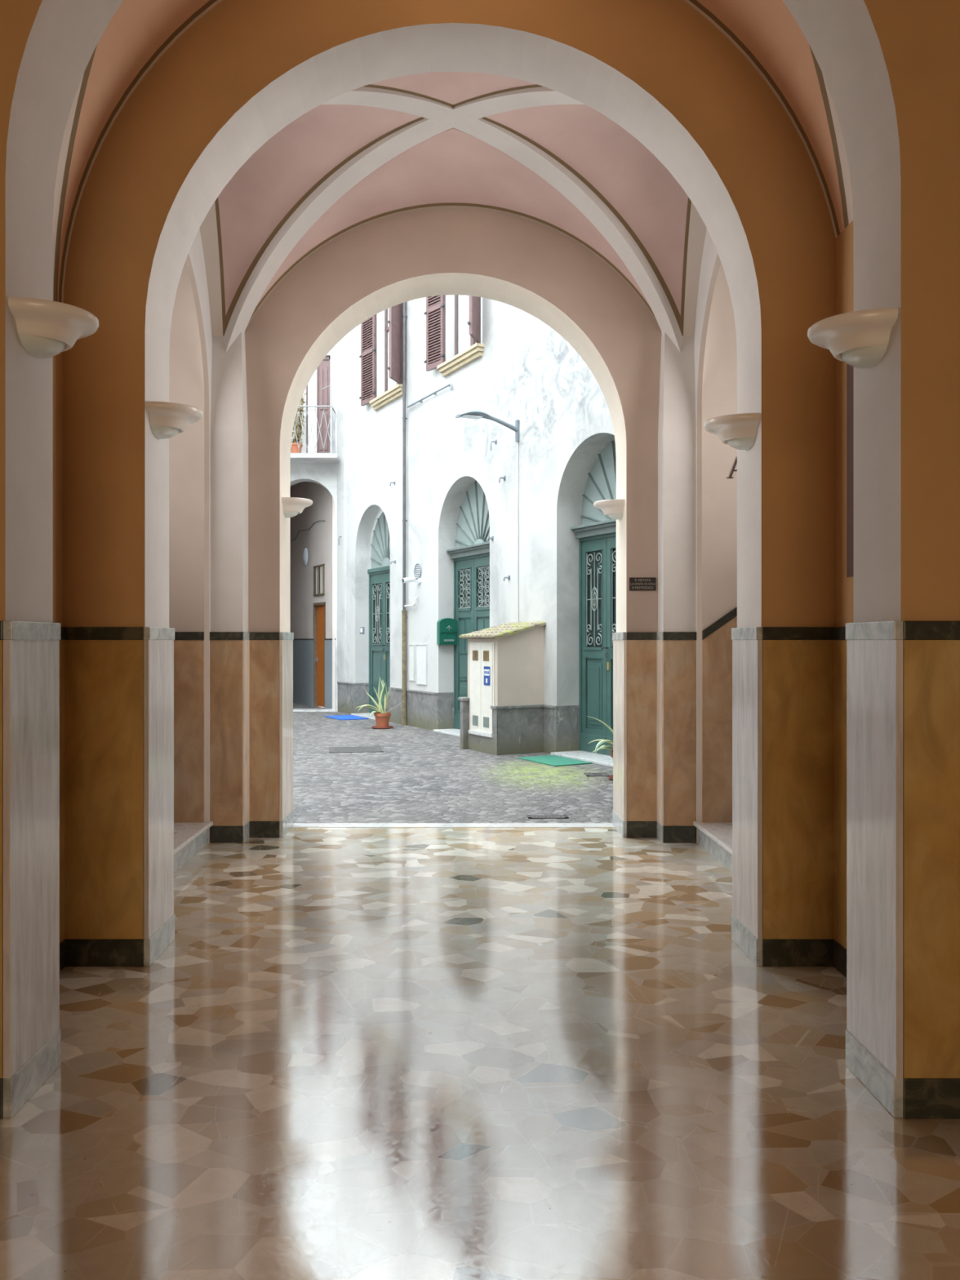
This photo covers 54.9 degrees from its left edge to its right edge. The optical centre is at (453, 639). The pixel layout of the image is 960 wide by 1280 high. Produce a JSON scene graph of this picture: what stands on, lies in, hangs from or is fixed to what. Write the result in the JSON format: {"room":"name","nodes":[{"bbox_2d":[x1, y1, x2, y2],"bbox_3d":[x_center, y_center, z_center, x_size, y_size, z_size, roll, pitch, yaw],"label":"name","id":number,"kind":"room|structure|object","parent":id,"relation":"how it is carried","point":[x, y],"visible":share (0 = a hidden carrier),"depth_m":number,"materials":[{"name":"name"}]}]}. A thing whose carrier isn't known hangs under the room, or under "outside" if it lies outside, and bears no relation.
{"room":"arched entrance hallway","nodes":[
{"label":"arched entrance hallway","id":0,"kind":"room"},
{"bbox_2d":[53,351,65,971],"bbox_3d":[-1.940,-1.100,3.763,0.321,5.200,1.005,0,0,0],"label":"wall","id":1,"kind":"structure","parent":0,"point":[57,359],"depth_m":4.21,"materials":[{"name":"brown paint"}]},
{"bbox_2d":[168,262,204,822],"bbox_3d":[-2.665,-1.100,6.905,1.670,5.200,0.250,0,0,0],"label":"wall","id":2,"kind":"structure","parent":0,"point":[186,383],"depth_m":6.80,"materials":[{"name":"beige paint"}]},
{"bbox_2d":[185,227,249,843],"bbox_3d":[-1.688,-1.100,5.830,0.285,5.200,2.400,0,0,0],"label":"wall","id":3,"kind":"structure","parent":0,"point":[226,633],"depth_m":6.85,"materials":[{"name":"white paint"}]},
{"bbox_2d":[290,481,335,708],"bbox_3d":[-4.294,-1.100,23.377,0.315,5.200,8.000,0,0,-27],"label":"wall","id":4,"kind":"structure","parent":0,"point":[319,540],"depth_m":21.04,"materials":[{"name":"beige paint"}]},
{"bbox_2d":[302,546,308,566],"bbox_3d":[-3.407,-1.920,21.291,0.060,0.455,0.350,0,0,-27],"label":"lamp","id":5,"kind":"object","parent":4,"relation":"attached to","point":[305,555],"visible":1,"depth_m":21.22,"materials":[{"name":"white glass"}]},
{"bbox_2d":[290,520,324,541],"bbox_3d":[-3.525,-2.517,21.551,0.023,0.279,3.154,0,0,-27],"label":"cable","id":6,"kind":"object","parent":4,"relation":"attached to","point":[318,520],"visible":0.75,"depth_m":21.14,"materials":[{"name":"grey metal"}]},
{"bbox_2d":[313,564,324,596],"bbox_3d":[-2.966,-1.320,20.495,0.050,0.680,0.680,0,0,-27],"label":"window","id":7,"kind":"structure","parent":4,"relation":"in","point":[319,570],"depth_m":20.46,"materials":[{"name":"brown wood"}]},
{"bbox_2d":[313,601,325,708],"bbox_3d":[-2.920,0.335,20.519,0.126,2.330,0.800,0,0,-27],"label":"door","id":8,"kind":"structure","parent":4,"relation":"in","point":[319,608],"depth_m":20.65,"materials":[{"name":"orange wood"}]},
{"bbox_2d":[290,343,337,711],"bbox_3d":[-5.300,-5.500,19.555,5.800,14.000,0.390,0,0,0],"label":"wall","id":9,"kind":"structure","parent":0,"point":[325,475],"depth_m":19.40,"materials":[{"name":"white paint"}]},
{"bbox_2d":[290,384,339,463],"bbox_3d":[-3.530,-4.455,19.090,2.340,1.510,0.620,0,0,0],"label":"balcony","id":10,"kind":"object","parent":9,"relation":"attached to","point":[295,458],"visible":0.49,"depth_m":18.83,"materials":[{"name":"white paint"}]},
{"bbox_2d":[290,391,306,453],"bbox_3d":[-3.313,-4.532,19.080,0.564,1.485,0.346,0,0,-17],"label":"climbing plant","id":11,"kind":"object","parent":10,"relation":"on","point":[295,449],"visible":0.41,"depth_m":19.07,"materials":[{"name":"green plant"}]},
{"bbox_2d":[306,355,329,453],"bbox_3d":[-2.835,-4.890,19.495,0.510,2.180,0.110,0,0,0],"label":"door","id":12,"kind":"structure","parent":9,"relation":"in","point":[315,396],"depth_m":19.47,"materials":[{"name":"paint"}]},
{"bbox_2d":[373,711,391,727],"bbox_3d":[-1.205,1.358,15.750,0.297,0.236,0.297,0,0,0],"label":"pot","id":13,"kind":"object","parent":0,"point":[382,718],"depth_m":15.65,"materials":[{"name":"ceramic"}]},
{"bbox_2d":[62,0,835,966],"bbox_3d":[0.000,-1.150,4.439,7.200,5.300,0.390,0,0,0],"label":"wall","id":14,"kind":"structure","parent":0,"point":[244,71],"depth_m":4.26,"materials":[{"name":"brown paint"}]},
{"bbox_2d":[145,400,202,439],"bbox_3d":[-1.315,-1.038,4.440,0.215,0.136,0.335,0,0,0],"label":"wall sconce","id":15,"kind":"object","parent":14,"relation":"attached to","point":[166,420],"visible":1,"depth_m":4.35,"materials":[{"name":"white ceramic"}]},
{"bbox_2d":[703,413,760,450],"bbox_3d":[1.315,-0.984,4.440,0.215,0.136,0.335,0,0,0],"label":"wall sconce","id":16,"kind":"object","parent":14,"relation":"attached to","point":[738,431],"visible":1,"depth_m":4.35,"materials":[{"name":"white ceramic"}]},
{"bbox_2d":[244,205,661,837],"bbox_3d":[0.000,-3.000,7.247,15.000,9.000,0.475,0,0,0],"label":"wall","id":17,"kind":"structure","parent":0,"point":[377,265],"depth_m":7.03,"materials":[{"name":"beige paint"}]},
{"bbox_2d":[281,497,312,517],"bbox_3d":[-1.210,-1.030,7.260,0.215,0.136,0.335,0,0,0],"label":"wall sconce","id":18,"kind":"object","parent":17,"relation":"attached to","point":[291,506],"visible":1,"depth_m":7.17,"materials":[{"name":"white ceramic"}]},
{"bbox_2d":[593,498,625,519],"bbox_3d":[1.210,-1.014,7.260,0.215,0.136,0.335,0,0,0],"label":"wall sconce","id":19,"kind":"object","parent":17,"relation":"attached to","point":[614,508],"visible":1,"depth_m":7.17,"materials":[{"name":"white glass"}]},
{"bbox_2d":[629,577,656,591],"bbox_3d":[1.441,-0.425,7.025,0.202,0.100,0.010,0,0,0],"label":"plaque","id":20,"kind":"object","parent":17,"relation":"attached to","point":[636,584],"visible":1,"depth_m":7.02,"materials":[{"name":"brown metal"}]},
{"bbox_2d":[53,0,853,302],"bbox_3d":[0.000,-2.440,3.763,3.600,1.880,1.005,0,0,0],"label":"ceiling","id":21,"kind":"structure","parent":0,"point":[140,32],"depth_m":4.11,"materials":[{"name":"paint"}]},
{"bbox_2d":[200,71,706,352],"bbox_3d":[0.000,-2.430,5.830,3.716,1.860,2.517,0,0,0],"label":"ceiling","id":22,"kind":"structure","parent":0,"point":[366,153],"depth_m":6.40,"materials":[{"name":"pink paint"}]},
{"bbox_2d":[337,294,614,767],"bbox_3d":[1.011,-5.500,13.321,0.700,14.000,13.860,0,0,-27],"label":"wall","id":23,"kind":"structure","parent":0,"point":[526,372],"depth_m":14.67,"materials":[{"name":"white paint"}]},
{"bbox_2d":[360,626,364,634],"bbox_3d":[-1.787,-0.183,18.143,0.033,0.140,0.180,0,0,-27],"label":"intercom","id":24,"kind":"object","parent":23,"relation":"attached to","point":[362,628],"visible":1,"depth_m":18.09,"materials":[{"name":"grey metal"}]},
{"bbox_2d":[367,511,390,712],"bbox_3d":[-1.287,-0.525,17.874,0.133,4.050,1.700,0,0,-27],"label":"door","id":25,"kind":"structure","parent":23,"relation":"in","point":[380,572],"depth_m":18.20,"materials":[{"name":"teal paint"}]},
{"bbox_2d":[372,583,381,643],"bbox_3d":[-1.496,-0.520,18.292,0.015,1.177,0.516,0,0,-27],"label":"grille","id":26,"kind":"object","parent":25,"relation":"attached to","point":[376,588],"depth_m":18.36,"materials":[{"name":"grey metal"}]},
{"bbox_2d":[386,582,390,643],"bbox_3d":[-1.177,-0.520,17.676,0.015,1.177,0.516,0,0,-27],"label":"grille","id":27,"kind":"object","parent":25,"relation":"attached to","point":[388,584],"depth_m":17.86,"materials":[{"name":"grey metal"}]},
{"bbox_2d":[359,302,402,410],"bbox_3d":[-1.301,-5.477,16.994,0.688,2.254,2.101,0,0,-27],"label":"window","id":28,"kind":"structure","parent":23,"relation":"in","point":[393,315],"depth_m":17.48,"materials":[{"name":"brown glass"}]},
{"bbox_2d":[360,314,376,406],"bbox_3d":[-1.623,-5.565,17.694,0.045,2.070,0.500,0,0,-35],"label":"shutter","id":29,"kind":"object","parent":28,"relation":"attached to","point":[368,327],"depth_m":17.69,"materials":[{"name":"paint"}]},
{"bbox_2d":[388,302,402,383],"bbox_3d":[-0.998,-5.565,16.176,0.045,2.070,0.500,0,0,21],"label":"shutter","id":30,"kind":"object","parent":28,"relation":"attached to","point":[395,313],"depth_m":16.11,"materials":[{"name":"paint"}]},
{"bbox_2d":[400,302,407,725],"bbox_3d":[-0.858,-3.200,16.261,0.110,9.400,0.104,0,0,-27],"label":"downpipe","id":31,"kind":"object","parent":23,"relation":"attached to","point":[404,721],"visible":0.98,"depth_m":16.23,"materials":[{"name":"metal"}]},
{"bbox_2d":[404,596,417,607],"bbox_3d":[-0.728,-0.664,16.037,0.066,0.174,0.438,0,0,-27],"label":"pipe elbow","id":32,"kind":"object","parent":31,"relation":"attached to","point":[415,597],"visible":1,"depth_m":15.88,"materials":[{"name":"grey paint"}]},
{"bbox_2d":[401,577,421,583],"bbox_3d":[-0.715,-1.017,15.755,0.326,0.116,0.100,0,0,-27],"label":"security camera","id":33,"kind":"object","parent":23,"relation":"attached to","point":[406,580],"visible":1,"depth_m":15.71,"materials":[{"name":"white plastic"}]},
{"bbox_2d":[408,644,414,680],"bbox_3d":[-0.717,0.390,16.091,0.020,0.638,0.221,0,0,-27],"label":"hatch","id":34,"kind":"object","parent":23,"relation":"attached to","point":[411,646],"visible":1,"depth_m":16.09,"materials":[{"name":"grey paint"}]},
{"bbox_2d":[413,563,422,579],"bbox_3d":[-0.607,-1.178,15.883,0.023,0.284,0.284,0,0,-27],"label":"air vent","id":35,"kind":"object","parent":23,"relation":"in","point":[417,570],"visible":1,"depth_m":15.88,"materials":[{"name":"grey metal"}]},
{"bbox_2d":[415,644,426,684],"bbox_3d":[-0.539,0.414,15.748,0.020,0.690,0.416,0,0,-27],"label":"hatch","id":36,"kind":"object","parent":23,"relation":"attached to","point":[420,649],"visible":1,"depth_m":15.74,"materials":[{"name":"grey paint"}]},
{"bbox_2d":[406,382,452,408],"bbox_3d":[-0.394,-4.030,15.416,0.067,0.120,1.667,0,0,-27],"label":"conduit","id":37,"kind":"object","parent":23,"relation":"attached to","point":[450,384],"visible":1,"depth_m":15.26,"materials":[{"name":"grey metal"}]},
{"bbox_2d":[436,617,457,644],"bbox_3d":[-0.089,-0.140,15.206,0.340,0.440,0.121,0,0,-27],"label":"mailbox","id":38,"kind":"object","parent":23,"relation":"attached to","point":[446,628],"visible":1,"depth_m":15.15,"materials":[{"name":"green metal"}]},
{"bbox_2d":[423,294,484,377],"bbox_3d":[0.046,-5.432,14.417,0.665,2.344,2.022,0,0,-27],"label":"window","id":39,"kind":"structure","parent":23,"relation":"in","point":[468,345],"depth_m":14.89,"materials":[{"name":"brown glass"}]},
{"bbox_2d":[426,295,444,371],"bbox_3d":[-0.292,-5.520,15.102,0.045,2.160,0.440,0,0,-39],"label":"shutter","id":40,"kind":"object","parent":39,"relation":"attached to","point":[435,305],"depth_m":15.10,"materials":[{"name":"paint"}]},
{"bbox_2d":[469,295,480,343],"bbox_3d":[0.324,-5.520,13.647,0.045,2.160,0.500,0,0,17],"label":"shutter","id":41,"kind":"object","parent":39,"relation":"attached to","point":[474,301],"depth_m":13.60,"materials":[{"name":"paint"}]},
{"bbox_2d":[446,480,489,728],"bbox_3d":[0.376,-0.525,14.557,0.230,4.050,1.700,0,0,-27],"label":"door","id":42,"kind":"structure","parent":23,"relation":"in","point":[471,555],"depth_m":14.88,"materials":[{"name":"teal paint"}]},
{"bbox_2d":[458,568,470,608],"bbox_3d":[0.194,-0.830,15.028,0.014,0.736,0.451,0,0,-27],"label":"grille","id":43,"kind":"object","parent":42,"relation":"attached to","point":[464,574],"depth_m":15.07,"materials":[{"name":"grey metal"}]},
{"bbox_2d":[476,565,489,608],"bbox_3d":[0.481,-0.830,14.474,0.014,0.736,0.451,0,0,-27],"label":"grille","id":44,"kind":"object","parent":42,"relation":"attached to","point":[482,571],"depth_m":14.51,"materials":[{"name":"grey metal"}]},
{"bbox_2d":[455,409,519,441],"bbox_3d":[0.490,-2.954,12.741,0.960,0.349,0.240,0,0,-27],"label":"street lamp","id":45,"kind":"object","parent":23,"relation":"attached to","point":[473,414],"visible":1,"depth_m":12.71,"materials":[{"name":"grey metal"}]},
{"bbox_2d":[490,440,497,450],"bbox_3d":[0.586,-2.842,13.487,0.102,0.164,0.040,0,0,-27],"label":"wall hook","id":46,"kind":"object","parent":23,"relation":"attached to","point":[495,441],"visible":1,"depth_m":13.48,"materials":[{"name":"grey metal"}]},
{"bbox_2d":[502,575,510,581],"bbox_3d":[0.758,-0.878,13.155,0.102,0.078,0.040,0,0,-27],"label":"wall hook","id":47,"kind":"object","parent":23,"relation":"attached to","point":[508,576],"visible":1,"depth_m":13.16,"materials":[{"name":"grey metal"}]},
{"bbox_2d":[516,441,518,622],"bbox_3d":[0.905,-1.520,12.956,0.019,2.560,0.019,0,0,0],"label":"cable conduit","id":48,"kind":"object","parent":23,"relation":"attached to","point":[517,442],"visible":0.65,"depth_m":12.95,"materials":[{"name":"grey metal"}]},
{"bbox_2d":[570,440,616,755],"bbox_3d":[2.037,-0.525,11.504,0.230,4.050,1.700,0,0,-27],"label":"door","id":49,"kind":"structure","parent":23,"relation":"in","point":[597,534],"depth_m":11.96,"materials":[{"name":"teal paint"}]},
{"bbox_2d":[586,551,601,646],"bbox_3d":[1.836,-0.530,12.010,0.015,1.220,0.366,0,0,-27],"label":"grille","id":50,"kind":"object","parent":49,"relation":"attached to","point":[593,559],"depth_m":12.05,"materials":[{"name":"grey metal"}]},
{"bbox_2d":[611,549,616,646],"bbox_3d":[2.087,-0.530,11.527,0.015,1.220,0.366,0,0,-27],"label":"grille","id":51,"kind":"object","parent":49,"relation":"attached to","point":[613,551],"depth_m":11.67,"materials":[{"name":"grey metal"}]},
{"bbox_2d":[0,702,959,1279],"bbox_3d":[-1.000,1.599,13.400,16.000,0.203,33.200,0,0,0],"label":"floor","id":52,"kind":"structure","parent":0,"point":[351,1053],"depth_m":3.17,"materials":[{"name":"stone"}]},
{"bbox_2d":[324,715,368,719],"bbox_3d":[-2.054,1.491,17.781,0.560,0.018,0.900,0,0,-27],"label":"doormat","id":53,"kind":"object","parent":52,"relation":"on","point":[335,717],"visible":1,"depth_m":17.69,"materials":[{"name":"blue fabric"}]},
{"bbox_2d":[328,746,383,752],"bbox_3d":[-1.330,1.496,12.620,0.720,0.008,0.600,0,0,-8],"label":"manhole cover","id":54,"kind":"object","parent":52,"relation":"on","point":[372,748],"visible":1,"depth_m":12.58,"materials":[{"name":"metal"}]},
{"bbox_2d":[355,676,404,728],"bbox_3d":[-1.245,1.060,15.749,0.819,0.880,0.372,0,0,0],"label":"agave","id":55,"kind":"object","parent":52,"relation":"on","point":[382,717],"visible":1,"depth_m":15.69,"materials":[{"name":"plant"}]},
{"bbox_2d":[457,621,546,755],"bbox_3d":[0.653,0.625,12.555,0.840,1.759,0.931,0,0,-27],"label":"utility cabinet","id":56,"kind":"object","parent":52,"relation":"on","point":[502,712],"visible":1,"depth_m":12.25,"materials":[{"name":"beige metal"}]},
{"bbox_2d":[472,715,478,725],"bbox_3d":[0.298,1.090,12.523,0.008,0.140,0.150,0,0,-27],"label":"vent","id":57,"kind":"object","parent":56,"relation":"attached to","point":[475,717],"depth_m":12.52,"materials":[{"name":"grey metal"}]},
{"bbox_2d":[472,650,478,660],"bbox_3d":[0.298,0.210,12.523,0.008,0.140,0.150,0,0,-27],"label":"vent","id":58,"kind":"object","parent":56,"relation":"attached to","point":[475,653],"depth_m":12.52,"materials":[{"name":"brown metal"}]},
{"bbox_2d":[483,716,488,728],"bbox_3d":[0.436,1.090,12.257,0.008,0.140,0.150,0,0,-27],"label":"vent","id":59,"kind":"object","parent":56,"relation":"attached to","point":[486,719],"depth_m":12.26,"materials":[{"name":"grey metal"}]},
{"bbox_2d":[483,650,488,661],"bbox_3d":[0.436,0.210,12.257,0.008,0.140,0.150,0,0,-27],"label":"vent","id":60,"kind":"object","parent":56,"relation":"attached to","point":[486,653],"depth_m":12.26,"materials":[{"name":"brown metal"}]},
{"bbox_2d":[526,814,568,818],"bbox_3d":[0.800,1.496,7.820,0.340,0.008,0.120,0,0,-2],"label":"drain grate","id":61,"kind":"object","parent":52,"relation":"on","point":[540,816],"visible":1,"depth_m":7.81,"materials":[{"name":"metal"}]},
{"bbox_2d":[518,755,591,766],"bbox_3d":[1.253,1.492,11.441,0.540,0.016,0.840,0,0,-27],"label":"doormat","id":62,"kind":"object","parent":52,"relation":"on","point":[551,760],"visible":1,"depth_m":11.39,"materials":[{"name":"green fabric"}]},
{"bbox_2d":[583,773,609,776],"bbox_3d":[1.600,1.496,10.270,0.260,0.008,0.240,0,0,0],"label":"manhole cover","id":63,"kind":"object","parent":52,"relation":"on","point":[585,774],"visible":0.96,"depth_m":10.27,"materials":[{"name":"metal"}]},
{"bbox_2d":[586,715,613,779],"bbox_3d":[1.794,1.135,9.887,0.727,0.730,0.505,0,0,0],"label":"agave","id":64,"kind":"object","parent":52,"relation":"on","point":[602,741],"visible":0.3,"depth_m":9.89,"materials":[{"name":"plant"}]},
{"bbox_2d":[0,0,959,1118],"bbox_3d":[0.000,-1.150,3.079,4.800,5.300,0.370,0,0,0],"label":"wall","id":65,"kind":"structure","parent":0,"point":[890,68],"depth_m":2.94,"materials":[{"name":"brown paint"}]},
{"bbox_2d":[8,297,98,358],"bbox_3d":[-1.304,-1.022,3.100,0.215,0.136,0.335,0,0,0],"label":"wall sconce","id":66,"kind":"object","parent":65,"relation":"attached to","point":[46,329],"visible":1,"depth_m":3.02,"materials":[{"name":"white ceramic"}]},
{"bbox_2d":[807,307,897,368],"bbox_3d":[1.304,-0.988,3.100,0.215,0.136,0.335,0,0,0],"label":"wall sconce","id":67,"kind":"object","parent":65,"relation":"attached to","point":[860,339],"visible":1,"depth_m":3.02,"materials":[{"name":"white glass"}]},
{"bbox_2d":[656,228,720,843],"bbox_3d":[1.688,-1.100,5.830,0.285,5.200,2.400,0,0,0],"label":"wall","id":68,"kind":"structure","parent":0,"point":[679,633],"depth_m":6.85,"materials":[{"name":"white paint"}]},
{"bbox_2d":[702,262,737,822],"bbox_3d":[2.665,-1.100,6.905,1.670,5.200,0.250,0,0,0],"label":"wall","id":69,"kind":"structure","parent":0,"point":[719,384],"depth_m":6.80,"materials":[{"name":"beige paint"}]},
{"bbox_2d":[832,220,853,977],"bbox_3d":[1.905,-1.100,3.763,0.321,5.200,1.005,0,0,0],"label":"wall","id":70,"kind":"structure","parent":0,"point":[845,240],"depth_m":4.16,"materials":[{"name":"brown paint"}]},
{"bbox_3d":[-3.575,-1.100,5.830,0.150,5.200,2.400,0,0,0],"label":"wall","id":71,"kind":"structure","parent":0,"visible":0},
{"bbox_2d":[173,821,213,872],"bbox_3d":[-2.638,1.420,5.750,1.725,0.160,2.180,0,0,0],"label":"step","id":72,"kind":"structure","parent":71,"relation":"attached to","point":[189,838],"depth_m":6.40,"materials":[{"name":"grey stone"}]},
{"bbox_3d":[3.575,-1.100,5.830,0.150,5.200,2.400,0,0,0],"label":"wall","id":73,"kind":"structure","parent":0,"visible":0},
{"bbox_2d":[693,821,732,872],"bbox_3d":[2.638,1.008,5.750,1.725,0.985,2.180,0,0,0],"label":"step","id":74,"kind":"structure","parent":73,"relation":"attached to","point":[716,838],"depth_m":6.40,"materials":[{"name":"grey stone"}]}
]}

